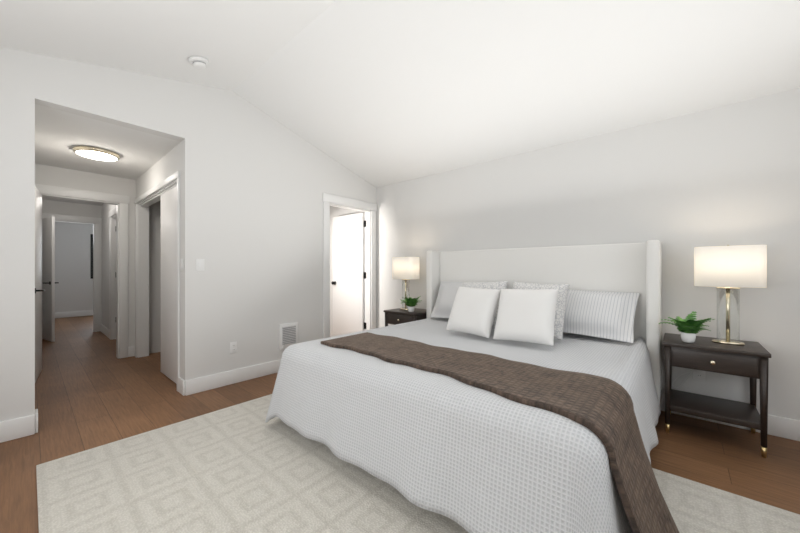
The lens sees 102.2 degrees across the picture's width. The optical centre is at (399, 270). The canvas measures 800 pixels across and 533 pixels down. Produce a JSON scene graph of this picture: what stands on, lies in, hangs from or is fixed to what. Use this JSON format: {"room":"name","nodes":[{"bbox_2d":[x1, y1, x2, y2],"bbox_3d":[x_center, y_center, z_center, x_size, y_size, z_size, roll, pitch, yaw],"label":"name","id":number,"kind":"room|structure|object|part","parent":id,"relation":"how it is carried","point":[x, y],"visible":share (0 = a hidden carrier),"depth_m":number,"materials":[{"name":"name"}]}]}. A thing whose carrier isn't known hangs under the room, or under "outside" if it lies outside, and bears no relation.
{"room":"bedroom","nodes":[
{"label":"bedroom","id":0,"kind":"room"},
{"bbox_2d":[42,199,101,217],"bbox_3d":[-5.610,-0.030,6.427,0.120,2.400,2.200,0,0,41],"label":"wall","id":1,"kind":"structure","parent":0,"point":[65,208],"depth_m":5.89,"materials":[{"name":"white paint"}]},
{"bbox_2d":[42,216,58,341],"bbox_3d":[-5.936,0.144,5.409,0.738,2.028,0.155,0,0,29],"label":"door leaf","id":2,"kind":"structure","parent":1,"relation":"in","point":[48,278],"depth_m":5.29,"materials":[{"name":"white wood"}]},
{"bbox_2d":[42,213,101,331],"bbox_3d":[-6.073,0.087,5.875,0.144,2.165,0.964,0,0,41],"label":"door frame","id":3,"kind":"structure","parent":1,"relation":"attached to","point":[98,274],"depth_m":6.13,"materials":[{"name":"white wood"}]},
{"bbox_3d":[-6.028,-0.943,5.836,0.024,0.105,0.964,0,0,41],"label":"hall end door casing","id":4,"kind":"part","parent":3,"relation":"part of","materials":[{"name":"white wood"}]},
{"bbox_3d":[-6.082,-0.882,5.883,0.120,0.015,0.760,0,0,41],"label":"hall end door jamb","id":5,"kind":"part","parent":3,"relation":"part of","materials":[{"name":"white wood"}]},
{"bbox_2d":[55,222,92,311],"bbox_3d":[-8.458,-0.030,7.876,0.120,2.400,3.050,0,0,41],"label":"wall","id":6,"kind":"structure","parent":0,"point":[72,264],"depth_m":8.08,"materials":[{"name":"white paint"}]},
{"bbox_2d":[55,310,92,317],"bbox_3d":[-8.292,1.100,7.963,0.016,0.140,3.400,0,0,41],"label":"baseboard","id":7,"kind":"structure","parent":6,"relation":"attached to","point":[73,314],"depth_m":8.09,"materials":[{"name":"white wood"}]},
{"bbox_2d":[90,234,92,278],"bbox_3d":[-7.987,-0.355,8.367,0.065,1.150,0.050,0,0,41],"label":"frame","id":8,"kind":"object","parent":6,"relation":"attached to","point":[91,256],"visible":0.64,"depth_m":8.34,"materials":[{"name":"black metal"}]},
{"bbox_2d":[35,164,160,353],"bbox_3d":[-3.099,-0.030,5.092,0.120,2.400,3.560,0,0,41],"label":"wall","id":9,"kind":"structure","parent":0,"point":[127,187],"depth_m":4.38,"materials":[{"name":"white paint"}]},
{"bbox_2d":[35,186,44,381],"bbox_3d":[-3.930,0.144,3.486,0.155,2.028,0.727,0,0,-44],"label":"door leaf","id":10,"kind":"structure","parent":9,"relation":"in","point":[38,283],"depth_m":3.51,"materials":[{"name":"white wood"}]},
{"bbox_2d":[35,184,128,357],"bbox_3d":[-4.009,0.087,4.028,0.144,2.165,0.964,0,0,41],"label":"door frame","id":11,"kind":"structure","parent":9,"relation":"attached to","point":[123,280],"depth_m":4.28,"materials":[{"name":"white wood"}]},
{"bbox_3d":[-4.018,-0.882,4.036,0.120,0.015,0.760,0,0,41],"label":"alcove door jamb","id":12,"kind":"part","parent":11,"relation":"part of","materials":[{"name":"white wood"}]},
{"bbox_3d":[-3.963,-0.943,3.989,0.024,0.105,0.964,0,0,41],"label":"alcove door casing","id":13,"kind":"part","parent":11,"relation":"part of","materials":[{"name":"white wood"}]},
{"bbox_2d":[128,346,133,356],"bbox_3d":[-3.632,1.100,4.376,0.016,0.140,0.080,0,0,41],"label":"baseboard","id":14,"kind":"structure","parent":9,"relation":"attached to","point":[130,351],"depth_m":4.36,"materials":[{"name":"white"}]},
{"bbox_2d":[102,204,111,328],"bbox_3d":[-5.255,-0.030,5.867,1.150,2.400,0.120,0,0,41],"label":"wall","id":15,"kind":"structure","parent":0,"point":[106,208],"depth_m":5.88,"materials":[{"name":"white paint"}]},
{"bbox_2d":[101,324,108,337],"bbox_3d":[-5.334,1.100,5.845,1.060,0.140,0.016,0,0,41],"label":"baseboard","id":16,"kind":"structure","parent":15,"relation":"attached to","point":[104,330],"depth_m":5.82,"materials":[{"name":"white"}]},
{"bbox_2d":[109,207,115,339],"bbox_3d":[-4.542,0.087,5.231,0.964,2.165,0.144,0,0,41],"label":"door frame","id":17,"kind":"structure","parent":15,"relation":"attached to","point":[113,278],"depth_m":5.45,"materials":[{"name":"white wood"}]},
{"bbox_3d":[-4.582,-0.943,5.186,0.964,0.105,0.024,0,0,41],"label":"hall side door casing","id":18,"kind":"part","parent":17,"relation":"part of","materials":[{"name":"white wood"}]},
{"bbox_2d":[136,144,178,202],"bbox_3d":[-2.844,-0.030,3.824,1.930,2.400,0.120,0,0,41],"label":"wall","id":19,"kind":"structure","parent":0,"point":[163,168],"depth_m":3.61,"materials":[{"name":"white paint"}]},
{"bbox_2d":[135,204,137,357],"bbox_3d":[-3.536,0.140,4.334,0.045,2.060,0.018,0,0,41],"label":"trim","id":20,"kind":"structure","parent":19,"relation":"attached to","point":[136,280],"depth_m":4.33,"materials":[{"name":"white wood"}]},
{"bbox_2d":[138,180,176,357],"bbox_3d":[-2.795,0.140,3.781,1.800,2.060,0.120,0,0,41],"label":"door frame","id":21,"kind":"structure","parent":19,"relation":"attached to","point":[143,281],"depth_m":4.36,"materials":[{"name":"white wood"}]},
{"bbox_3d":[-2.795,-0.882,3.781,1.800,0.015,0.120,0,0,41],"label":"closet opening jamb","id":22,"kind":"part","parent":21,"relation":"part of","materials":[{"name":"white wood"}]},
{"bbox_2d":[135,171,179,203],"bbox_3d":[-2.842,-0.920,3.727,1.914,0.060,0.024,0,0,41],"label":"trim","id":23,"kind":"structure","parent":19,"relation":"attached to","point":[163,184],"depth_m":3.52,"materials":[{"name":"white wood"}]},
{"bbox_2d":[140,183,176,206],"bbox_3d":[-2.795,-0.865,3.781,1.800,0.020,0.080,0,0,41],"label":"door track","id":24,"kind":"object","parent":19,"relation":"attached to","point":[152,200],"visible":0.43,"depth_m":3.92,"materials":[{"name":"white"}]},
{"bbox_2d":[161,186,176,383],"bbox_3d":[-2.421,0.142,3.430,0.765,2.025,0.030,0,0,41],"label":"closet door","id":25,"kind":"structure","parent":24,"relation":"hanging from","point":[169,284],"depth_m":3.44,"materials":[{"name":"white wood"}]},
{"bbox_2d":[177,178,179,390],"bbox_3d":[-2.144,0.140,3.124,0.045,2.060,0.018,0,0,41],"label":"trim","id":26,"kind":"structure","parent":19,"relation":"attached to","point":[178,277],"depth_m":3.11,"materials":[{"name":"white wood"}]},
{"bbox_2d":[0,0,334,90],"bbox_3d":[-0.790,-1.650,0.905,4.840,0.680,2.430,0,0,41],"label":"ceiling","id":27,"kind":"structure","parent":0,"point":[235,43],"depth_m":2.28,"materials":[{"name":"white paint"}]},
{"bbox_2d":[188,56,208,68],"bbox_3d":[-1.677,-1.724,2.697,0.148,0.052,0.148,0,12,41],"label":"smoke detector","id":28,"kind":"object","parent":27,"relation":"attached to","point":[199,62],"visible":1,"depth_m":2.66,"materials":[{"name":"white plastic"}]},
{"bbox_2d":[179,142,180,376],"bbox_3d":[-2.086,-0.030,3.164,0.080,2.400,0.120,0,0,41],"label":"wall","id":29,"kind":"structure","parent":0,"point":[180,248],"depth_m":3.11,"materials":[{"name":"white paint"}]},
{"bbox_2d":[0,47,375,421],"bbox_3d":[-1.846,-0.350,3.288,0.120,3.040,4.640,0,0,41],"label":"wall","id":30,"kind":"structure","parent":0,"point":[254,183],"depth_m":3.16,"materials":[{"name":"white paint"}]},
{"bbox_2d":[0,414,34,442],"bbox_3d":[-2.923,1.100,1.945,0.016,0.140,0.960,0,0,41],"label":"baseboard","id":31,"kind":"structure","parent":30,"relation":"attached to","point":[17,428],"depth_m":2.24,"materials":[{"name":"white"}]},
{"bbox_2d":[35,409,37,432],"bbox_3d":[-2.654,1.100,2.358,0.120,0.140,0.016,0,0,41],"label":"baseboard","id":32,"kind":"structure","parent":30,"relation":"attached to","point":[36,420],"depth_m":2.32,"materials":[{"name":"white"}]},
{"bbox_2d":[179,378,184,395],"bbox_3d":[-2.055,1.100,3.047,0.120,0.140,0.016,0,0,41],"label":"baseboard","id":33,"kind":"structure","parent":30,"relation":"attached to","point":[181,386],"depth_m":3.04,"materials":[{"name":"white"}]},
{"bbox_2d":[196,259,204,270],"bbox_3d":[-1.920,-0.050,3.107,0.006,0.116,0.072,0,0,41],"label":"switch plate","id":34,"kind":"object","parent":30,"relation":"attached to","point":[197,265],"visible":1,"depth_m":3.10,"materials":[{"name":"white plastic"}]},
{"bbox_2d":[185,359,280,395],"bbox_3d":[-1.493,1.100,3.590,0.016,0.140,1.540,0,0,41],"label":"baseboard","id":35,"kind":"structure","parent":30,"relation":"attached to","point":[204,383],"depth_m":3.29,"materials":[{"name":"white"}]},
{"bbox_2d":[230,341,236,353],"bbox_3d":[-1.720,0.800,3.337,0.006,0.116,0.072,0,0,41],"label":"electrical outlet plate","id":36,"kind":"object","parent":30,"relation":"attached to","point":[231,347],"visible":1,"depth_m":3.33,"materials":[{"name":"white plastic"}]},
{"bbox_2d":[279,322,297,349],"bbox_3d":[-1.308,0.772,3.801,0.018,0.295,0.230,0,0,41],"label":"vent cover","id":37,"kind":"object","parent":30,"relation":"attached to","point":[280,332],"visible":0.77,"depth_m":3.76,"materials":[{"name":"white plastic"}]},
{"bbox_2d":[282,325,295,344],"bbox_3d":[-1.300,0.765,3.794,0.003,0.210,0.170,0,0,41],"label":"vent grille","id":38,"kind":"object","parent":37,"relation":"attached to","point":[283,331],"visible":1,"depth_m":3.79,"materials":[{"name":"grey metal"}]},
{"bbox_2d":[322,193,376,337],"bbox_3d":[-0.729,0.087,4.569,0.162,2.165,0.964,0,0,41],"label":"door frame","id":39,"kind":"structure","parent":30,"relation":"attached to","point":[326,269],"depth_m":4.77,"materials":[{"name":"white wood"}]},
{"bbox_3d":[-0.676,-0.943,4.523,0.024,0.105,0.964,0,0,41],"label":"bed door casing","id":40,"kind":"part","parent":39,"relation":"part of","materials":[{"name":"white wood"}]},
{"bbox_3d":[-0.731,-0.882,4.571,0.120,0.015,0.760,0,0,41],"label":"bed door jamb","id":41,"kind":"part","parent":39,"relation":"part of","materials":[{"name":"white wood"}]},
{"bbox_2d":[0,315,799,532],"bbox_3d":[-3.211,1.230,4.354,13.020,0.120,4.820,0,0,41],"label":"floor","id":42,"kind":"structure","parent":0,"point":[92,390],"depth_m":2.40,"materials":[{"name":"brown wood"}]},
{"bbox_2d":[384,307,425,326],"bbox_3d":[0.125,0.843,4.138,0.520,0.655,0.460,0,0,41],"label":"nightstand","id":43,"kind":"object","parent":42,"relation":"on","point":[396,316],"visible":0.42,"depth_m":4.00,"materials":[{"name":"brown wood"}]},
{"bbox_3d":[-0.004,0.614,3.989,0.410,0.118,0.008,0,0,41],"label":"drawer","id":44,"kind":"part","parent":43,"relation":"part of","materials":[{"name":"brown wood"}]},
{"bbox_2d":[392,256,418,309],"bbox_3d":[0.075,0.169,4.202,0.350,0.691,0.200,0,0,41],"label":"lamp","id":45,"kind":"object","parent":43,"relation":"on","point":[405,268],"visible":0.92,"depth_m":4.11,"materials":[{"name":"white fabric"}]},
{"bbox_3d":[0.075,-0.025,4.202,0.350,0.280,0.200,0,0,41],"label":"lamp shade","id":46,"kind":"part","parent":45,"relation":"part of","materials":[{"name":"white fabric"}]},
{"bbox_2d":[400,295,421,311],"bbox_3d":[0.128,0.407,3.959,0.292,0.214,0.312,0,0,41],"label":"plant","id":47,"kind":"object","parent":43,"relation":"on","point":[410,302],"visible":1,"depth_m":3.93,"materials":[{"name":"green plant"}]},
{"bbox_3d":[0.137,0.479,3.968,0.082,0.069,0.082,0,0,41],"label":"pot","id":48,"kind":"part","parent":47,"relation":"part of","materials":[{"name":"white ceramic"}]},
{"bbox_2d":[36,394,799,532],"bbox_3d":[-0.120,1.164,1.714,3.350,0.012,2.370,0,0,41],"label":"rug","id":49,"kind":"object","parent":42,"relation":"on","point":[244,467],"visible":0.46,"depth_m":1.68,"materials":[{"name":"beige fabric"}]},
{"bbox_2d":[265,240,678,532],"bbox_3d":[0.633,0.461,2.484,2.412,1.391,2.329,0,0,41],"label":"bed","id":50,"kind":"object","parent":49,"relation":"on","point":[514,390],"visible":1,"depth_m":1.75,"materials":[{"name":"white fabric"}]},
{"bbox_2d":[446,286,501,338],"bbox_3d":[0.644,0.355,2.844,0.450,0.450,0.177,3,-24,45],"label":"pillow","id":51,"kind":"object","parent":50,"relation":"on","point":[473,311],"depth_m":2.75,"materials":[{"name":"white fabric"}]},
{"bbox_2d":[320,332,678,532],"bbox_3d":[0.301,0.833,1.860,2.094,0.597,0.662,0,0,41],"label":"throw","id":52,"kind":"object","parent":50,"relation":"on","point":[599,410],"depth_m":1.42,"materials":[{"name":"fabric"}]},
{"bbox_2d":[493,288,558,345],"bbox_3d":[0.979,0.351,2.529,0.470,0.460,0.177,-2,-27,38],"label":"pillow","id":53,"kind":"object","parent":50,"relation":"on","point":[524,315],"depth_m":2.45,"materials":[{"name":"white fabric"}]},
{"bbox_3d":[1.301,0.430,3.371,2.050,1.320,0.115,0,0,41],"label":"headboard panel","id":54,"kind":"part","parent":50,"relation":"part of","materials":[{"name":"white fabric"}]},
{"bbox_2d":[662,333,770,457],"bbox_3d":[2.223,0.843,2.314,0.520,0.655,0.460,0,0,41],"label":"nightstand","id":55,"kind":"object","parent":42,"relation":"on","point":[750,359],"visible":1,"depth_m":2.20,"materials":[{"name":"brown wood"}]},
{"bbox_3d":[1.926,0.823,2.325,0.036,0.564,0.036,0,0,41],"label":"leg","id":56,"kind":"part","parent":55,"relation":"part of","materials":[{"name":"brown wood"}]},
{"bbox_2d":[658,311,714,342],"bbox_3d":[2.047,0.406,2.317,0.303,0.216,0.298,0,0,41],"label":"plant","id":57,"kind":"object","parent":55,"relation":"on","point":[689,327],"visible":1,"depth_m":2.27,"materials":[{"name":"green plant"}]},
{"bbox_3d":[2.054,0.479,2.302,0.082,0.069,0.082,0,0,41],"label":"pot","id":58,"kind":"part","parent":57,"relation":"part of","materials":[{"name":"white ceramic"}]},
{"bbox_3d":[2.082,0.615,2.151,0.030,0.030,0.029,0,0,41],"label":"knob","id":59,"kind":"part","parent":55,"relation":"part of","materials":[{"name":"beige metal"}]},
{"bbox_3d":[2.094,0.614,2.165,0.410,0.118,0.008,0,0,41],"label":"drawer","id":60,"kind":"part","parent":55,"relation":"part of","materials":[{"name":"brown wood"}]},
{"bbox_2d":[666,388,765,431],"bbox_3d":[2.232,0.985,2.323,0.480,0.040,0.415,0,0,41],"label":"shelf","id":61,"kind":"object","parent":55,"relation":"attached to","point":[743,414],"depth_m":2.26,"materials":[{"name":"brown wood"}]},
{"bbox_2d":[694,245,766,345],"bbox_3d":[2.301,0.169,2.266,0.350,0.691,0.200,0,0,41],"label":"lamp","id":62,"kind":"object","parent":55,"relation":"on","point":[728,268],"visible":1,"depth_m":2.21,"materials":[{"name":"white fabric"}]},
{"bbox_3d":[2.301,-0.025,2.266,0.350,0.280,0.200,0,0,41],"label":"lamp shade","id":63,"kind":"part","parent":62,"relation":"part of","materials":[{"name":"white fabric"}]},
{"bbox_3d":[2.276,0.823,2.021,0.036,0.564,0.036,0,0,41],"label":"leg","id":64,"kind":"part","parent":55,"relation":"part of","materials":[{"name":"brown wood"}]},
{"bbox_2d":[35,0,799,205],"bbox_3d":[-3.211,-1.603,4.355,13.020,0.774,4.820,0,0,41],"label":"ceiling","id":65,"kind":"structure","parent":0,"point":[377,93],"depth_m":2.56,"materials":[{"name":"white paint"}]},
{"bbox_2d":[72,145,119,160],"bbox_3d":[-3.156,-1.210,3.366,0.364,0.040,0.364,0,0,41],"label":"rim","id":66,"kind":"object","parent":65,"relation":"attached to","point":[95,149],"visible":0.6,"depth_m":3.24,"materials":[{"name":"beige metal"}]},
{"bbox_2d":[76,150,116,160],"bbox_3d":[-3.156,-1.179,3.366,0.316,0.022,0.316,0,0,41],"label":"ceiling light","id":67,"kind":"object","parent":66,"relation":"attached to","point":[96,155],"visible":1,"depth_m":3.32,"materials":[{"name":"white glass"}]},
{"bbox_2d":[330,88,799,419],"bbox_3d":[0.614,-0.055,4.144,6.970,2.450,0.120,0,0,41],"label":"wall","id":68,"kind":"structure","parent":0,"point":[679,188],"depth_m":2.67,"materials":[{"name":"white paint"}]},
{"bbox_2d":[693,369,705,380],"bbox_3d":[2.358,0.810,2.544,0.072,0.116,0.006,0,0,41],"label":"electrical outlet plate","id":69,"kind":"object","parent":68,"relation":"attached to","point":[695,377],"visible":0.52,"depth_m":2.54,"materials":[{"name":"white plastic"}]},
{"bbox_2d":[661,394,799,440],"bbox_3d":[1.373,1.100,3.393,4.600,0.140,0.016,0,0,41],"label":"baseboard","id":70,"kind":"structure","parent":68,"relation":"attached to","point":[784,427],"depth_m":2.27,"materials":[{"name":"white"}]},
{"bbox_3d":[2.346,0.789,2.531,0.030,0.030,0.024,0,0,41],"label":"outlet","id":71,"kind":"object","parent":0,"visible":0},
{"bbox_2d":[672,369,696,387],"bbox_3d":[2.321,0.742,2.549,0.266,0.427,0.024,0,0,41],"label":"lamp cord","id":72,"kind":"object","parent":71,"relation":"attached to","point":[685,378],"visible":0.67,"depth_m":2.59,"materials":[{"name":"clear plastic"}]},
{"bbox_3d":[-0.537,0.080,4.887,0.015,0.090,0.016,0,0,41],"label":"bedroom door hinge","id":73,"kind":"object","parent":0,"visible":0},
{"bbox_2d":[333,212,363,335],"bbox_3d":[-0.828,0.144,5.112,0.727,2.028,0.035,0,0,41],"label":"bedroom door","id":74,"kind":"structure","parent":73,"relation":"attached to","point":[348,273],"depth_m":5.07,"materials":[{"name":"white wood"}]}
]}

